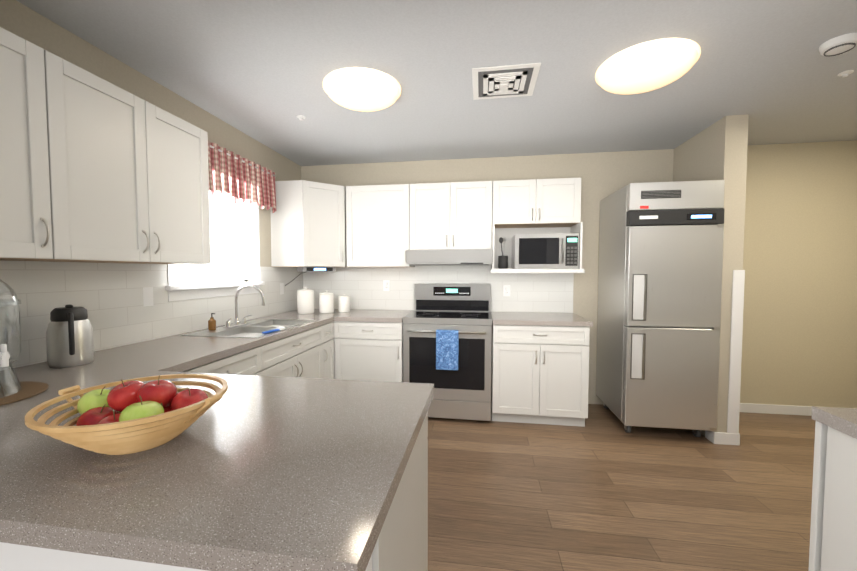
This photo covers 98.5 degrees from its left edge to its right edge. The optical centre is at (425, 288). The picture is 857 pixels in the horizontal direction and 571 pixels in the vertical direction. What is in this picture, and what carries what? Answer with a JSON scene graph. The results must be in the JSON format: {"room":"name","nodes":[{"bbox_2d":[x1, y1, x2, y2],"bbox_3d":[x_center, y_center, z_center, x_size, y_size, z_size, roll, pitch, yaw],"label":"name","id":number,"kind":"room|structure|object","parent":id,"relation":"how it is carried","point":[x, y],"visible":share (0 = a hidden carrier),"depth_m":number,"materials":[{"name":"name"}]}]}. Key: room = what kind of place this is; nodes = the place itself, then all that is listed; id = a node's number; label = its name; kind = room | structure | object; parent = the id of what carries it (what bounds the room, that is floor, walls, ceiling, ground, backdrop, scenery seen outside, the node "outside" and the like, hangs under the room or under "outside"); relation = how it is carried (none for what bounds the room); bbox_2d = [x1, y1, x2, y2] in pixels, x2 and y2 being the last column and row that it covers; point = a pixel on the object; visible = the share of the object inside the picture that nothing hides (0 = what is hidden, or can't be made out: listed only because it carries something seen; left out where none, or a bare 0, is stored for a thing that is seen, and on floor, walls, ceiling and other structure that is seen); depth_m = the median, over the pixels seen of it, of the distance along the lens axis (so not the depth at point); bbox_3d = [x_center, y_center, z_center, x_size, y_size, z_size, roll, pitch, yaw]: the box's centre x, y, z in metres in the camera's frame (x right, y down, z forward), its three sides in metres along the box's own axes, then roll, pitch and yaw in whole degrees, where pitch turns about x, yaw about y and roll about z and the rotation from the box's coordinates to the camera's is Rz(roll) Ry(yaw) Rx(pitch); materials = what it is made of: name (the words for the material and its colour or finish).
{"room":"kitchen","nodes":[
{"label":"kitchen","id":0,"kind":"room"},
{"bbox_2d":[0,0,300,301],"bbox_3d":[-1.651,-0.032,2.585,0.120,2.470,3.310,0,3,9],"label":"wall","id":1,"kind":"structure","parent":0,"point":[17,18],"depth_m":2.22,"materials":[{"name":"beige paint"}]},
{"bbox_2d":[165,198,264,301],"bbox_3d":[-1.581,-0.481,2.787,0.150,1.090,1.010,0,3,9],"label":"window","id":2,"kind":"structure","parent":1,"relation":"in","point":[176,290],"depth_m":2.78,"materials":[{"name":"white wood"}]},
{"bbox_2d":[177,190,249,281],"bbox_3d":[-1.591,-0.506,2.788,0.030,0.897,0.820,0,3,9],"label":"window blinds","id":3,"kind":"object","parent":2,"relation":"attached to","point":[232,266],"visible":0.42,"depth_m":2.90,"materials":[{"name":"white plastic"}]},
{"bbox_2d":[208,140,275,212],"bbox_3d":[-1.483,-0.845,2.847,0.118,0.389,1.170,0,3,9],"label":"valance curtain","id":4,"kind":"object","parent":1,"relation":"attached to","point":[235,176],"visible":0.73,"depth_m":2.89,"materials":[{"name":"fabric"}]},
{"bbox_2d":[280,283,283,293],"bbox_3d":[-1.430,0.006,3.651,0.030,0.114,0.070,0,3,9],"label":"outlet","id":5,"kind":"object","parent":1,"relation":"attached to","point":[281,288],"visible":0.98,"depth_m":3.65,"materials":[{"name":"white plastic"}]},
{"bbox_2d":[16,0,856,165],"bbox_3d":[2.016,-1.244,0.913,10.900,0.100,8.350,0,3,9],"label":"ceiling","id":6,"kind":"structure","parent":0,"point":[258,70],"depth_m":2.06,"materials":[{"name":"paint"}]},
{"bbox_2d":[296,115,304,119],"bbox_3d":[-0.924,-1.264,2.747,0.064,0.022,0.064,0,3,9],"label":"sprinkler","id":7,"kind":"object","parent":6,"relation":"attached to","point":[301,117],"visible":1,"depth_m":2.74,"materials":[{"name":"white plastic"}]},
{"bbox_2d":[323,67,400,111],"bbox_3d":[-0.393,-1.206,2.324,0.484,0.099,0.484,0,3,9],"label":"ceiling light","id":8,"kind":"object","parent":6,"relation":"attached to","point":[361,89],"visible":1,"depth_m":2.20,"materials":[{"name":"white glass"}]},
{"bbox_2d":[472,63,540,99],"bbox_3d":[0.481,-1.239,2.248,0.380,0.026,0.380,0,3,9],"label":"ceiling vent","id":9,"kind":"object","parent":6,"relation":"in","point":[517,80],"visible":1,"depth_m":2.20,"materials":[{"name":"white metal"}]},
{"bbox_2d":[595,38,700,94],"bbox_3d":[1.233,-1.195,2.074,0.504,0.099,0.504,0,3,9],"label":"ceiling light","id":10,"kind":"object","parent":6,"relation":"attached to","point":[647,66],"visible":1,"depth_m":1.96,"materials":[{"name":"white glass"}]},
{"bbox_2d":[819,33,856,55],"bbox_3d":[2.079,-1.213,1.851,0.144,0.043,0.144,0,3,9],"label":"smoke detector","id":11,"kind":"object","parent":6,"relation":"attached to","point":[841,44],"visible":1,"depth_m":1.83,"materials":[{"name":"white plastic"}]},
{"bbox_2d":[837,70,853,76],"bbox_3d":[2.437,-1.237,2.139,0.064,0.022,0.064,0,3,9],"label":"sprinkler","id":12,"kind":"object","parent":6,"relation":"attached to","point":[845,73],"visible":1,"depth_m":2.13,"materials":[{"name":"white plastic"}]},
{"bbox_2d":[301,149,673,403],"bbox_3d":[1.328,-0.083,3.739,5.657,2.470,0.120,0,3,9],"label":"wall","id":13,"kind":"structure","parent":0,"point":[602,175],"depth_m":3.65,"materials":[{"name":"beige paint"}]},
{"bbox_2d":[427,404,815,570],"bbox_3d":[2.016,1.304,1.026,10.900,0.060,8.350,0,3,9],"label":"floor","id":14,"kind":"structure","parent":0,"point":[602,490],"depth_m":2.17,"materials":[{"name":"brown wood"}]},
{"bbox_2d":[0,542,371,570],"bbox_3d":[-0.712,0.852,0.730,1.216,0.869,0.148,0,3,9],"label":"cabinet","id":15,"kind":"object","parent":14,"relation":"on","point":[15,557],"depth_m":0.63,"materials":[{"name":"white wood"}]},
{"bbox_2d":[0,27,592,570],"bbox_3d":[-0.199,0.140,2.221,2.858,2.160,3.358,0,3,9],"label":"fitted kitchen","id":16,"kind":"object","parent":14,"relation":"on","point":[300,443],"visible":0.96,"depth_m":1.59,"materials":[{"name":"white paint"}]},
{"bbox_2d":[0,279,48,405],"bbox_3d":[-1.450,0.137,1.169,0.350,0.436,0.350,0,3,9],"label":"beverage dispenser","id":17,"kind":"object","parent":16,"relation":"on","point":[11,391],"visible":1,"depth_m":1.23,"materials":[{"name":"glass"}]},
{"bbox_2d":[0,279,21,397],"bbox_3d":[-1.451,0.134,1.169,0.296,0.430,0.258,0,3,9],"label":"jar","id":18,"kind":"object","parent":17,"relation":"on","point":[7,390],"depth_m":1.23,"materials":[{"name":"clear glass"}]},
{"bbox_2d":[46,304,93,367],"bbox_3d":[-1.555,0.204,1.624,0.164,0.262,0.150,0,3,9],"label":"coffee carafe","id":19,"kind":"object","parent":16,"relation":"on","point":[69,336],"visible":1,"depth_m":1.57,"materials":[{"name":"silver metal"}]},
{"bbox_2d":[25,374,227,454],"bbox_3d":[-0.689,0.289,0.891,0.414,0.157,0.376,0,3,9],"label":"fruit basket","id":20,"kind":"object","parent":16,"relation":"on","point":[128,416],"visible":1,"depth_m":0.84,"materials":[{"name":"brown wood"}]},
{"bbox_2d":[143,287,153,305],"bbox_3d":[-1.645,0.051,2.188,0.010,0.114,0.070,0,3,9],"label":"outlet","id":21,"kind":"object","parent":16,"relation":"attached to","point":[147,296],"depth_m":2.19,"materials":[{"name":"white plastic"}]},
{"bbox_2d":[208,313,215,329],"bbox_3d":[-1.475,0.232,2.554,0.048,0.118,0.048,0,3,9],"label":"soap bottle","id":22,"kind":"object","parent":16,"relation":"on","point":[212,323],"visible":0.98,"depth_m":2.54,"materials":[{"name":"brown"}]},
{"bbox_2d":[223,284,264,327],"bbox_3d":[-1.305,0.127,2.726,0.263,0.311,0.252,0,3,9],"label":"kitchen faucet","id":23,"kind":"object","parent":16,"relation":"on","point":[236,322],"visible":1,"depth_m":2.73,"materials":[{"name":"silver metal"}]},
{"bbox_2d":[181,319,315,337],"bbox_3d":[-1.230,0.382,2.726,0.519,0.196,0.844,0,3,9],"label":"sink","id":24,"kind":"object","parent":16,"relation":"in","point":[255,328],"depth_m":2.69,"materials":[{"name":"grey metal"}]},
{"bbox_2d":[262,326,284,333],"bbox_3d":[-1.024,0.282,2.492,0.040,0.022,0.190,1,3,19],"label":"dish brush","id":25,"kind":"object","parent":16,"relation":"on","point":[280,328],"visible":1,"depth_m":2.51,"materials":[{"name":"blue plastic"}]},
{"bbox_2d":[0,309,592,570],"bbox_3d":[-0.199,0.279,2.227,2.858,0.139,3.358,0,3,9],"label":"countertop","id":26,"kind":"structure","parent":16,"relation":"on","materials":[{"name":"grey stone"}]},
{"bbox_2d":[297,287,313,313],"bbox_3d":[-1.169,0.117,3.616,0.165,0.260,0.165,0,3,9],"label":"canister","id":27,"kind":"object","parent":16,"relation":"on","point":[305,300],"visible":1,"depth_m":3.55,"materials":[{"name":"white ceramic"}]},
{"bbox_2d":[297,267,334,271],"bbox_3d":[-1.079,-0.186,3.659,0.320,0.045,0.202,-2,3,-36],"label":"under-cabinet radio","id":28,"kind":"object","parent":16,"relation":"attached to","point":[315,269],"visible":1,"depth_m":3.58,"materials":[{"name":"silver metal"}]},
{"bbox_2d":[319,290,333,312],"bbox_3d":[-0.983,0.132,3.679,0.150,0.225,0.150,0,3,9],"label":"medium canister","id":29,"kind":"object","parent":16,"relation":"on","point":[326,301],"visible":1,"depth_m":3.62,"materials":[{"name":"white ceramic"}]},
{"bbox_2d":[338,294,349,311],"bbox_3d":[-0.821,0.148,3.746,0.124,0.185,0.124,0,3,9],"label":"canister","id":30,"kind":"object","parent":16,"relation":"on","point":[343,302],"visible":1,"depth_m":3.70,"materials":[{"name":"white ceramic"}]},
{"bbox_2d":[383,280,389,290],"bbox_3d":[-0.413,-0.026,3.922,0.070,0.114,0.030,0,3,9],"label":"outlet","id":31,"kind":"object","parent":16,"relation":"attached to","point":[386,285],"visible":1,"depth_m":3.93,"materials":[{"name":"white plastic"}]},
{"bbox_2d":[406,249,491,265],"bbox_3d":[0.247,-0.291,3.573,0.778,0.138,0.494,0,3,9],"label":"range hood","id":32,"kind":"object","parent":16,"relation":"attached to","point":[414,257],"depth_m":3.34,"materials":[{"name":"white metal"}]},
{"bbox_2d":[498,237,507,268],"bbox_3d":[0.732,-0.331,3.455,0.090,0.298,0.090,0,3,9],"label":"utensil crock","id":33,"kind":"object","parent":16,"relation":"on","point":[502,261],"visible":0.94,"depth_m":3.43,"materials":[{"name":"grey plastic"}]},
{"bbox_2d":[503,285,509,295],"bbox_3d":[0.827,0.028,3.733,0.070,0.114,0.030,0,3,9],"label":"outlet","id":34,"kind":"object","parent":16,"relation":"attached to","point":[506,290],"visible":1,"depth_m":3.74,"materials":[{"name":"white plastic"}]},
{"bbox_2d":[490,222,584,272],"bbox_3d":[1.029,-0.368,3.492,0.812,0.451,0.430,0,3,9],"label":"shelf","id":35,"kind":"object","parent":16,"relation":"attached to","point":[508,230],"depth_m":3.51,"materials":[{"name":"white wood"}]},
{"bbox_2d":[512,233,578,268],"bbox_3d":[1.116,-0.340,3.471,0.555,0.316,0.402,0,3,9],"label":"microwave oven","id":36,"kind":"object","parent":16,"relation":"on","point":[547,251],"visible":0.92,"depth_m":3.31,"materials":[{"name":"silver metal"}]},
{"bbox_2d":[402,283,492,420],"bbox_3d":[0.230,0.551,3.489,0.782,1.165,0.724,0,3,9],"label":"electric range","id":37,"kind":"object","parent":14,"relation":"on","point":[447,340],"visible":0.98,"depth_m":3.21,"materials":[{"name":"silver metal"}]},
{"bbox_2d":[436,330,458,369],"bbox_3d":[0.189,0.525,3.146,0.190,0.338,0.037,0,3,9],"label":"towel","id":38,"kind":"object","parent":37,"relation":"hanging from","point":[447,341],"depth_m":3.13,"materials":[{"name":"blue fabric"}]},
{"bbox_2d":[596,180,724,436],"bbox_3d":[1.954,0.177,3.184,0.657,2.000,0.759,0,3,9],"label":"refrigerator","id":39,"kind":"object","parent":14,"relation":"on","point":[659,290],"visible":0.98,"depth_m":2.83,"materials":[{"name":"silver metal"}]},
{"bbox_2d":[808,406,856,570],"bbox_3d":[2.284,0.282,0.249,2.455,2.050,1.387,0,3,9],"label":"kitchen island","id":40,"kind":"object","parent":14,"relation":"on","point":[833,537],"depth_m":1.06,"materials":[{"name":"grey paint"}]},
{"bbox_2d":[673,114,748,435],"bbox_3d":[2.356,-0.056,3.141,0.150,2.470,0.750,0,3,9],"label":"wall","id":41,"kind":"structure","parent":0,"point":[717,150],"depth_m":2.78,"materials":[{"name":"beige paint"}]},
{"bbox_2d":[705,270,744,444],"bbox_3d":[2.307,0.528,2.838,0.178,1.330,0.114,0,3,9],"label":"trim","id":42,"kind":"structure","parent":41,"relation":"attached to","point":[731,436],"depth_m":2.78,"materials":[{"name":"white"}]},
{"bbox_2d":[740,140,856,407],"bbox_3d":[3.242,-0.067,3.382,1.524,2.470,0.004,0,3,9],"label":"wall","id":43,"kind":"structure","parent":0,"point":[799,341],"depth_m":3.35,"materials":[{"name":"beige paint"}]},
{"bbox_2d":[740,403,811,415],"bbox_3d":[3.240,1.125,3.425,1.525,0.085,0.015,0,3,9],"label":"baseboard","id":44,"kind":"structure","parent":43,"relation":"attached to","point":[776,409],"depth_m":3.41,"materials":[{"name":"white wood"}]}
]}

